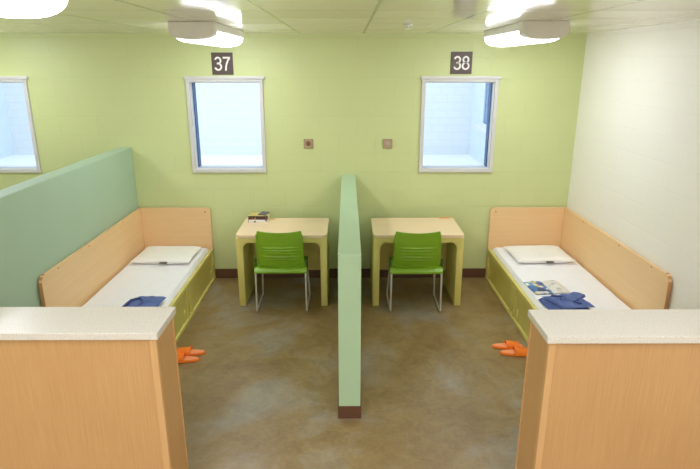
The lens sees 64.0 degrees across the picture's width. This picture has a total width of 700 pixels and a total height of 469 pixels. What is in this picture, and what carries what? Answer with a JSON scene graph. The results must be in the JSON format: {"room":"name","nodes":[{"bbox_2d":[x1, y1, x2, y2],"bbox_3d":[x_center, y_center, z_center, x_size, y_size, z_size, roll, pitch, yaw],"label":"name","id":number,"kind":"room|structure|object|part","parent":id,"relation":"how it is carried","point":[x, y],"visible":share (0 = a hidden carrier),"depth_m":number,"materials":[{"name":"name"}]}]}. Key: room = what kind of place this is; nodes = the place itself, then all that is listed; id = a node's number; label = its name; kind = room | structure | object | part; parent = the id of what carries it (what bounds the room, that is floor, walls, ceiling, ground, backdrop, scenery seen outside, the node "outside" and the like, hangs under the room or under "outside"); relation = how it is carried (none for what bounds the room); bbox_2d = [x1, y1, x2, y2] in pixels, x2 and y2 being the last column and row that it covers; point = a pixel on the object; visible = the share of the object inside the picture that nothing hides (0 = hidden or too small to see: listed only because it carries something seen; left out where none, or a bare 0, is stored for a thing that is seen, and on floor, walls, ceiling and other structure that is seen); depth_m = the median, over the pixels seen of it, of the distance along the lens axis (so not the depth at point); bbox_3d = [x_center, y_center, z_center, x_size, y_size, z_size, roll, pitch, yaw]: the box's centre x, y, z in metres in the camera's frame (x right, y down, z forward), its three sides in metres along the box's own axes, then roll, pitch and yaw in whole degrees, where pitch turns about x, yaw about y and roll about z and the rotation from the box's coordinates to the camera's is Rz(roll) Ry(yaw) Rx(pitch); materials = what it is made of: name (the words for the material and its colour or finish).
{"room":"prison interior","nodes":[
{"label":"prison interior","id":0,"kind":"room"},
{"bbox_2d":[0,33,586,268],"bbox_3d":[-1.422,-0.824,6.353,8.220,2.735,0.200,0,17,0],"label":"wall","id":1,"kind":"structure","parent":0,"point":[91,94],"depth_m":6.12,"materials":[{"name":"green paint"}]},
{"bbox_2d":[0,76,41,172],"bbox_3d":[-3.862,-1.221,6.217,0.858,1.038,0.264,0,17,0],"label":"window","id":2,"kind":"structure","parent":1,"relation":"in","point":[36,168],"depth_m":6.15,"materials":[{"name":"grey paint"}]},
{"bbox_3d":[-3.862,-1.669,5.960,0.858,0.030,0.034,0,17,0],"label":"head trim","id":3,"kind":"part","parent":2,"relation":"part of","materials":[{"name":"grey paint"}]},
{"bbox_3d":[-3.868,-0.770,6.426,0.732,0.030,0.128,0,17,0],"label":"sill","id":4,"kind":"part","parent":2,"relation":"part of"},
{"bbox_2d":[211,52,233,74],"bbox_3d":[-1.354,-1.812,5.941,0.226,0.226,0.014,0,17,0],"label":"number sign","id":5,"kind":"object","parent":1,"relation":"attached to","point":[222,62],"visible":1,"depth_m":5.94,"materials":[{"name":"brown plastic"}]},
{"bbox_2d":[184,76,266,172],"bbox_3d":[-1.342,-1.225,6.230,0.858,1.038,0.264,0,17,0],"label":"window","id":6,"kind":"structure","parent":1,"relation":"in","point":[190,81],"depth_m":6.16,"materials":[{"name":"grey paint"}]},
{"bbox_3d":[-1.348,-1.230,6.286,0.792,0.992,0.103,0,17,0],"label":"frame","id":7,"kind":"part","parent":6,"relation":"part of","materials":[{"name":"blue metal"}]},
{"bbox_3d":[-1.342,-1.673,5.973,0.858,0.030,0.034,0,17,0],"label":"head trim","id":8,"kind":"part","parent":6,"relation":"part of","materials":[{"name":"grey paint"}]},
{"bbox_3d":[-1.348,-0.774,6.438,0.732,0.030,0.128,0,17,0],"label":"sill","id":9,"kind":"part","parent":6,"relation":"part of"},
{"bbox_2d":[304,139,312,147],"bbox_3d":[-0.460,-1.004,6.187,0.104,0.104,0.022,0,17,0],"label":"wall plate","id":10,"kind":"object","parent":1,"relation":"attached to","point":[308,143],"visible":1,"depth_m":6.18,"materials":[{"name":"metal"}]},
{"bbox_2d":[215,268,485,277],"bbox_3d":[0.038,0.458,6.641,4.900,0.115,0.012,0,17,0],"label":"baseboard","id":11,"kind":"structure","parent":1,"relation":"attached to","point":[365,272],"depth_m":6.64,"materials":[{"name":"brown plastic"}]},
{"bbox_2d":[383,139,391,147],"bbox_3d":[0.416,-1.005,6.192,0.104,0.104,0.022,0,17,0],"label":"wall plate","id":12,"kind":"object","parent":1,"relation":"attached to","point":[387,143],"visible":1,"depth_m":6.18,"materials":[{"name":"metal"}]},
{"bbox_2d":[419,76,501,171],"bbox_3d":[1.188,-1.228,6.242,0.858,1.038,0.264,0,17,0],"label":"window","id":13,"kind":"structure","parent":1,"relation":"in","point":[493,81],"depth_m":6.16,"materials":[{"name":"grey paint"}]},
{"bbox_3d":[1.182,-0.777,6.450,0.732,0.030,0.128,0,17,0],"label":"sill","id":14,"kind":"part","parent":13,"relation":"part of","materials":[{"name":"white"}]},
{"bbox_3d":[1.183,-1.198,6.178,0.732,0.924,0.006,0,17,0],"label":"pane","id":15,"kind":"part","parent":13,"relation":"part of","materials":[{"name":"clear glass"}]},
{"bbox_3d":[1.188,-1.677,5.985,0.858,0.030,0.034,0,17,0],"label":"head trim","id":16,"kind":"part","parent":13,"relation":"part of","materials":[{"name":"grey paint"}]},
{"bbox_3d":[1.182,-1.234,6.298,0.792,0.992,0.103,0,17,0],"label":"frame","id":17,"kind":"part","parent":13,"relation":"part of","materials":[{"name":"blue metal"}]},
{"bbox_2d":[450,52,472,73],"bbox_3d":[1.184,-1.823,5.951,0.226,0.226,0.014,0,17,0],"label":"number sign","id":18,"kind":"object","parent":1,"relation":"attached to","point":[461,62],"visible":1,"depth_m":5.95,"materials":[{"name":"plastic"}]},
{"bbox_2d":[0,0,699,33],"bbox_3d":[-1.389,-0.283,-0.290,8.220,0.100,13.225,0,17,0],"label":"ceiling","id":19,"kind":"structure","parent":0,"point":[78,16],"depth_m":3.68,"materials":[{"name":"white paint"}]},
{"bbox_2d":[0,0,67,17],"bbox_3d":[-1.176,-0.679,1.438,0.342,0.148,1.300,0,17,0],"label":"ceiling light","id":20,"kind":"object","parent":19,"relation":"attached to","point":[8,8],"visible":1,"depth_m":1.88,"materials":[{"name":"white plastic"}]},
{"bbox_2d":[167,21,242,46],"bbox_3d":[-1.194,-1.707,4.815,0.342,0.148,1.300,0,17,0],"label":"ceiling light","id":21,"kind":"object","parent":19,"relation":"attached to","point":[212,33],"visible":1,"depth_m":4.21,"materials":[{"name":"white plastic"}]},
{"bbox_2d":[484,21,569,46],"bbox_3d":[1.452,-1.694,4.771,0.342,0.148,1.300,0,17,0],"label":"ceiling light","id":22,"kind":"object","parent":19,"relation":"attached to","point":[524,32],"visible":1,"depth_m":4.24,"materials":[{"name":"white plastic"}]},
{"bbox_2d":[176,278,527,468],"bbox_3d":[-1.389,2.429,0.536,8.220,0.100,13.225,0,17,0],"label":"floor","id":23,"kind":"structure","parent":0,"point":[436,393],"depth_m":4.50,"materials":[{"name":"concrete"}]},
{"bbox_2d":[0,147,137,306],"bbox_3d":[-2.485,0.177,5.099,0.162,1.550,2.770,0,17,0],"label":"wall","id":24,"kind":"structure","parent":23,"relation":"on","point":[46,218],"depth_m":4.59,"materials":[{"name":"green paint"}]},
{"bbox_2d":[0,307,188,468],"bbox_3d":[-1.748,0.988,3.209,1.500,1.100,0.333,0,17,0],"label":"wall","id":25,"kind":"structure","parent":23,"relation":"on","point":[81,387],"depth_m":3.04,"materials":[{"name":"brown wood"}]},
{"bbox_2d":[0,307,175,339],"bbox_3d":[-1.748,0.481,3.055,1.500,0.041,0.333,0,17,0],"label":"countertop","id":26,"kind":"structure","parent":25,"relation":"on","point":[16,323],"depth_m":3.01,"materials":[{"name":"beige stone"}]},
{"bbox_2d":[38,207,215,342],"bbox_3d":[-1.991,0.422,5.462,0.821,0.871,2.195,0,17,0],"label":"bed","id":27,"kind":"object","parent":23,"relation":"on","point":[72,282],"visible":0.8,"depth_m":5.75,"materials":[{"name":"brown wood"}]},
{"bbox_2d":[82,248,208,306],"bbox_3d":[-1.995,0.515,5.495,0.748,0.149,2.083,0,17,0],"label":"mattress","id":28,"kind":"object","parent":27,"relation":"on","point":[135,280],"visible":0.51,"depth_m":5.41,"materials":[{"name":"white fabric"}]},
{"bbox_2d":[122,296,166,306],"bbox_3d":[-1.794,0.596,4.860,0.328,0.064,0.259,0,17,0],"label":"folded clothes","id":29,"kind":"object","parent":28,"relation":"on","point":[141,301],"visible":0.79,"depth_m":4.85,"materials":[{"name":"blue fabric"}]},
{"bbox_2d":[130,246,200,263],"bbox_3d":[-1.985,0.215,6.080,0.620,0.082,0.512,0,17,1],"label":"pillow","id":30,"kind":"object","parent":28,"relation":"on","point":[151,254],"visible":1,"depth_m":5.96,"materials":[{"name":"white fabric"}]},
{"bbox_3d":[-1.984,-0.061,6.447,0.789,0.511,0.030,0,17,0],"label":"headboard","id":31,"kind":"part","parent":27,"relation":"part of","materials":[{"name":"brown wood"}]},
{"bbox_3d":[-1.604,0.821,5.019,0.014,0.295,0.960,0,17,0],"label":"drawer","id":32,"kind":"part","parent":27,"relation":"part of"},
{"bbox_3d":[-1.975,0.658,5.537,0.789,0.375,2.190,0,17,0],"label":"frame","id":33,"kind":"part","parent":27,"relation":"part of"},
{"bbox_3d":[-1.610,0.506,6.054,0.014,0.295,0.925,0,17,0],"label":"drawer","id":34,"kind":"part","parent":27,"relation":"part of","materials":[{"name":"yellow wood"}]},
{"bbox_2d":[177,353,198,362],"bbox_3d":[-1.432,1.047,4.785,0.280,0.070,0.110,0,17,-1],"label":"slipper","id":35,"kind":"object","parent":23,"relation":"on","point":[182,358],"visible":0.57,"depth_m":4.76,"materials":[{"name":"orange rubber"}]},
{"bbox_2d":[177,346,204,355],"bbox_3d":[-1.407,1.013,4.895,0.280,0.070,0.110,-1,17,-3],"label":"slipper","id":36,"kind":"object","parent":23,"relation":"on","point":[189,351],"visible":0.81,"depth_m":4.87,"materials":[{"name":"orange rubber"}]},
{"bbox_2d":[236,218,328,305],"bbox_3d":[-0.697,0.282,6.078,0.930,0.779,0.668,0,17,0],"label":"desk","id":37,"kind":"object","parent":23,"relation":"on","point":[315,231],"visible":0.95,"depth_m":5.88,"materials":[{"name":"brown wood"}]},
{"bbox_3d":[-1.088,0.301,6.078,0.140,0.744,0.652,0,17,0],"label":"leg","id":38,"kind":"part","parent":37,"relation":"part of","materials":[{"name":"beige wood"}]},
{"bbox_2d":[248,218,269,221],"bbox_3d":[-1.001,-0.169,6.173,0.215,0.028,0.161,0,17,-1],"label":"book","id":39,"kind":"object","parent":37,"relation":"on","point":[269,218],"visible":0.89,"depth_m":6.10,"materials":[{"name":"paper"}]},
{"bbox_2d":[248,213,269,219],"bbox_3d":[-1.001,-0.202,6.165,0.215,0.040,0.156,0,17,0],"label":"book","id":40,"kind":"object","parent":39,"relation":"on","point":[252,216],"visible":0.99,"depth_m":6.09,"materials":[{"name":"paper"}]},
{"bbox_2d":[258,211,269,214],"bbox_3d":[-0.951,-0.234,6.180,0.085,0.010,0.131,4,17,13],"label":"book","id":41,"kind":"object","parent":40,"relation":"on","point":[262,212],"visible":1,"depth_m":6.15,"materials":[{"name":"paper"}]},
{"bbox_3d":[-0.699,0.153,6.307,0.802,0.513,0.025,0,17,0],"label":"panel","id":42,"kind":"part","parent":37,"relation":"part of","materials":[{"name":"plastic"}]},
{"bbox_3d":[-0.306,0.300,6.082,0.140,0.744,0.652,0,17,0],"label":"leg","id":43,"kind":"part","parent":37,"relation":"part of","materials":[{"name":"beige wood"}]},
{"bbox_2d":[254,231,310,311],"bbox_3d":[-0.696,0.319,5.803,0.536,0.870,0.496,0,17,0],"label":"chair","id":44,"kind":"object","parent":23,"relation":"on","point":[275,252],"visible":1,"depth_m":5.57,"materials":[{"name":"green plastic"}]},
{"bbox_3d":[-0.919,0.172,5.563,0.022,0.392,0.094,-2,17,-7],"label":"rail","id":45,"kind":"part","parent":44,"relation":"part of","materials":[{"name":"green plastic"}]},
{"bbox_3d":[-0.942,0.508,5.873,0.044,0.463,0.471,0,17,0],"label":"leg","id":46,"kind":"part","parent":44,"relation":"part of","materials":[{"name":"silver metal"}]},
{"bbox_3d":[-0.695,0.141,5.548,0.455,0.382,0.112,0,17,0],"label":"backrest","id":47,"kind":"part","parent":44,"relation":"part of","materials":[{"name":"green plastic"}]},
{"bbox_3d":[-0.696,0.304,5.812,0.524,0.068,0.460,0,17,0],"label":"seat","id":48,"kind":"part","parent":44,"relation":"part of","materials":[{"name":"green plastic"}]},
{"bbox_3d":[-0.471,0.171,5.565,0.022,0.392,0.094,2,17,6],"label":"rail","id":49,"kind":"part","parent":44,"relation":"part of","materials":[{"name":"green plastic"}]},
{"bbox_3d":[-0.450,0.507,5.875,0.045,0.463,0.471,0,17,0],"label":"leg","id":50,"kind":"part","parent":44,"relation":"part of","materials":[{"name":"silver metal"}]},
{"bbox_2d":[338,175,360,417],"bbox_3d":[-0.010,0.322,5.156,0.166,1.240,2.770,0,17,0],"label":"wall","id":51,"kind":"structure","parent":23,"relation":"on","point":[349,246],"depth_m":3.87,"materials":[{"name":"green paint"}]},
{"bbox_2d":[386,231,442,311],"bbox_3d":[0.664,0.322,5.791,0.536,0.870,0.496,0,17,0],"label":"chair","id":52,"kind":"object","parent":23,"relation":"on","point":[413,253],"visible":1,"depth_m":5.55,"materials":[{"name":"green plastic"}]},
{"bbox_3d":[0.418,0.512,5.860,0.044,0.463,0.471,0,17,0],"label":"leg","id":53,"kind":"part","parent":52,"relation":"part of","materials":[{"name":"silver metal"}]},
{"bbox_3d":[0.441,0.176,5.550,0.022,0.392,0.094,-2,17,-7],"label":"rail","id":54,"kind":"part","parent":52,"relation":"part of","materials":[{"name":"green plastic"}]},
{"bbox_3d":[0.664,0.308,5.800,0.524,0.068,0.460,0,17,0],"label":"seat","id":55,"kind":"part","parent":52,"relation":"part of","materials":[{"name":"green plastic"}]},
{"bbox_3d":[0.665,0.145,5.536,0.455,0.382,0.112,0,17,0],"label":"backrest","id":56,"kind":"part","parent":52,"relation":"part of","materials":[{"name":"green plastic"}]},
{"bbox_3d":[0.910,0.511,5.863,0.045,0.463,0.471,0,17,0],"label":"leg","id":57,"kind":"part","parent":52,"relation":"part of","materials":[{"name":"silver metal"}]},
{"bbox_3d":[0.889,0.175,5.552,0.022,0.392,0.094,2,17,6],"label":"rail","id":58,"kind":"part","parent":52,"relation":"part of","materials":[{"name":"green plastic"}]},
{"bbox_2d":[370,218,463,305],"bbox_3d":[0.696,0.280,6.085,0.930,0.779,0.668,0,17,0],"label":"desk","id":59,"kind":"object","parent":23,"relation":"on","point":[383,230],"visible":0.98,"depth_m":5.88,"materials":[{"name":"brown wood"}]},
{"bbox_3d":[0.305,0.299,6.085,0.140,0.744,0.652,0,17,0],"label":"leg","id":60,"kind":"part","parent":59,"relation":"part of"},
{"bbox_3d":[0.694,0.151,6.314,0.802,0.513,0.025,0,17,0],"label":"panel","id":61,"kind":"part","parent":59,"relation":"part of","materials":[{"name":"green plastic"}]},
{"bbox_3d":[1.087,0.298,6.088,0.140,0.744,0.652,0,17,0],"label":"leg","id":62,"kind":"part","parent":59,"relation":"part of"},
{"bbox_2d":[492,340,523,349],"bbox_3d":[1.412,0.980,5.005,0.280,0.070,0.110,1,17,2],"label":"slipper","id":63,"kind":"object","parent":23,"relation":"on","point":[507,344],"visible":0.89,"depth_m":4.98,"materials":[{"name":"orange rubber"}]},
{"bbox_2d":[500,346,526,356],"bbox_3d":[1.452,1.013,4.895,0.280,0.070,0.110,0,17,1],"label":"slipper","id":64,"kind":"object","parent":23,"relation":"on","point":[515,351],"visible":0.85,"depth_m":4.87,"materials":[{"name":"orange rubber"}]},
{"bbox_2d":[485,207,671,343],"bbox_3d":[2.045,0.416,5.482,0.878,0.871,2.195,0,17,0],"label":"bed","id":65,"kind":"object","parent":23,"relation":"on","point":[632,278],"visible":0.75,"depth_m":5.74,"materials":[{"name":"brown wood"}]},
{"bbox_3d":[1.630,0.501,6.070,0.014,0.295,0.925,0,17,0],"label":"drawer","id":66,"kind":"part","parent":65,"relation":"part of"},
{"bbox_3d":[2.029,0.652,5.556,0.846,0.375,2.190,0,17,0],"label":"frame","id":67,"kind":"part","parent":65,"relation":"part of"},
{"bbox_3d":[1.635,0.817,5.035,0.014,0.295,0.960,0,17,0],"label":"drawer","id":68,"kind":"part","parent":65,"relation":"part of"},
{"bbox_3d":[2.027,-0.067,6.466,0.846,0.511,0.030,0,17,0],"label":"headboard","id":69,"kind":"part","parent":65,"relation":"part of","materials":[{"name":"brown wood"}]},
{"bbox_2d":[492,247,630,309],"bbox_3d":[2.049,0.510,5.515,0.805,0.149,2.083,0,17,0],"label":"mattress","id":70,"kind":"object","parent":65,"relation":"on","point":[571,275],"visible":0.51,"depth_m":5.51,"materials":[{"name":"white fabric"}]},
{"bbox_2d":[505,245,575,262],"bbox_3d":[2.056,0.209,6.100,0.620,0.080,0.512,-1,17,-2],"label":"pillow","id":71,"kind":"object","parent":70,"relation":"on","point":[526,253],"visible":1,"depth_m":5.99,"materials":[{"name":"white fabric"}]},
{"bbox_2d":[523,280,571,294],"bbox_3d":[1.855,0.494,5.271,0.340,0.016,0.290,-2,17,-6],"label":"magazine","id":72,"kind":"object","parent":70,"relation":"on","point":[548,286],"visible":0.99,"depth_m":5.25,"materials":[{"name":"multicoloured paper"}]},
{"bbox_2d":[538,292,594,309],"bbox_3d":[1.889,0.581,4.884,0.411,0.077,0.277,-2,17,-7],"label":"folded clothes","id":73,"kind":"object","parent":70,"relation":"on","point":[574,300],"visible":0.97,"depth_m":4.84,"materials":[{"name":"blue fabric"}]},
{"bbox_2d":[515,309,699,468],"bbox_3d":[1.729,0.998,3.177,1.440,1.100,0.333,0,17,0],"label":"wall","id":74,"kind":"structure","parent":23,"relation":"on","point":[619,388],"depth_m":3.01,"materials":[{"name":"brown wood"}]},
{"bbox_2d":[528,309,699,343],"bbox_3d":[1.729,0.491,3.023,1.440,0.041,0.333,0,17,0],"label":"countertop","id":75,"kind":"structure","parent":74,"relation":"on","point":[619,326],"depth_m":2.98,"materials":[{"name":"beige stone"}]},
{"bbox_2d":[567,19,699,308],"bbox_3d":[2.621,1.067,0.143,0.200,2.735,12.825,0,17,0],"label":"wall","id":76,"kind":"structure","parent":0,"point":[635,176],"depth_m":4.68,"materials":[{"name":"white paint"}]},
{"label":"outside","id":77,"kind":"structure","parent":0,"visible":0},
{"bbox_2d":[0,154,481,164],"bbox_3d":[-2.073,-1.764,14.309,28.000,0.100,15.575,0,17,0],"label":"ground","id":78,"kind":"structure","parent":77,"point":[428,159],"depth_m":14.74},
{"bbox_2d":[0,83,14,158],"bbox_3d":[-9.514,-3.326,12.055,0.300,4.200,6.300,0,17,0],"label":"wall","id":79,"kind":"structure","parent":78,"relation":"on","point":[6,142],"depth_m":15.20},
{"bbox_2d":[3,83,472,154],"bbox_3d":[-2.081,-4.298,15.249,28.000,4.200,0.300,0,17,0],"label":"wall","id":80,"kind":"structure","parent":78,"relation":"on","point":[229,123],"depth_m":15.43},
{"bbox_2d":[469,83,485,164],"bbox_3d":[3.506,-3.345,12.119,0.300,4.200,6.300,0,17,0],"label":"wall","id":81,"kind":"structure","parent":78,"relation":"on","point":[477,138],"depth_m":14.69,"materials":[{"name":"white paint"}]},
{"bbox_2d":[474,83,488,133],"bbox_3d":[3.290,-2.927,12.925,0.116,1.270,3.000,0,17,0],"label":"window","id":82,"kind":"structure","parent":81,"relation":"in","point":[482,128],"depth_m":13.75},
{"bbox_3d":[3.290,-2.377,13.092,0.116,0.120,3.000,0,17,0],"label":"sill","id":83,"kind":"part","parent":82,"relation":"part of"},
{"bbox_3d":[3.325,-2.984,12.908,0.046,1.150,2.000,0,17,0],"label":"frame","id":84,"kind":"part","parent":82,"relation":"part of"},
{"bbox_3d":[3.340,-2.984,12.908,0.016,1.010,1.860,0,17,0],"label":"pane","id":85,"kind":"part","parent":82,"relation":"part of","materials":[{"name":"blue glass"}]}
]}

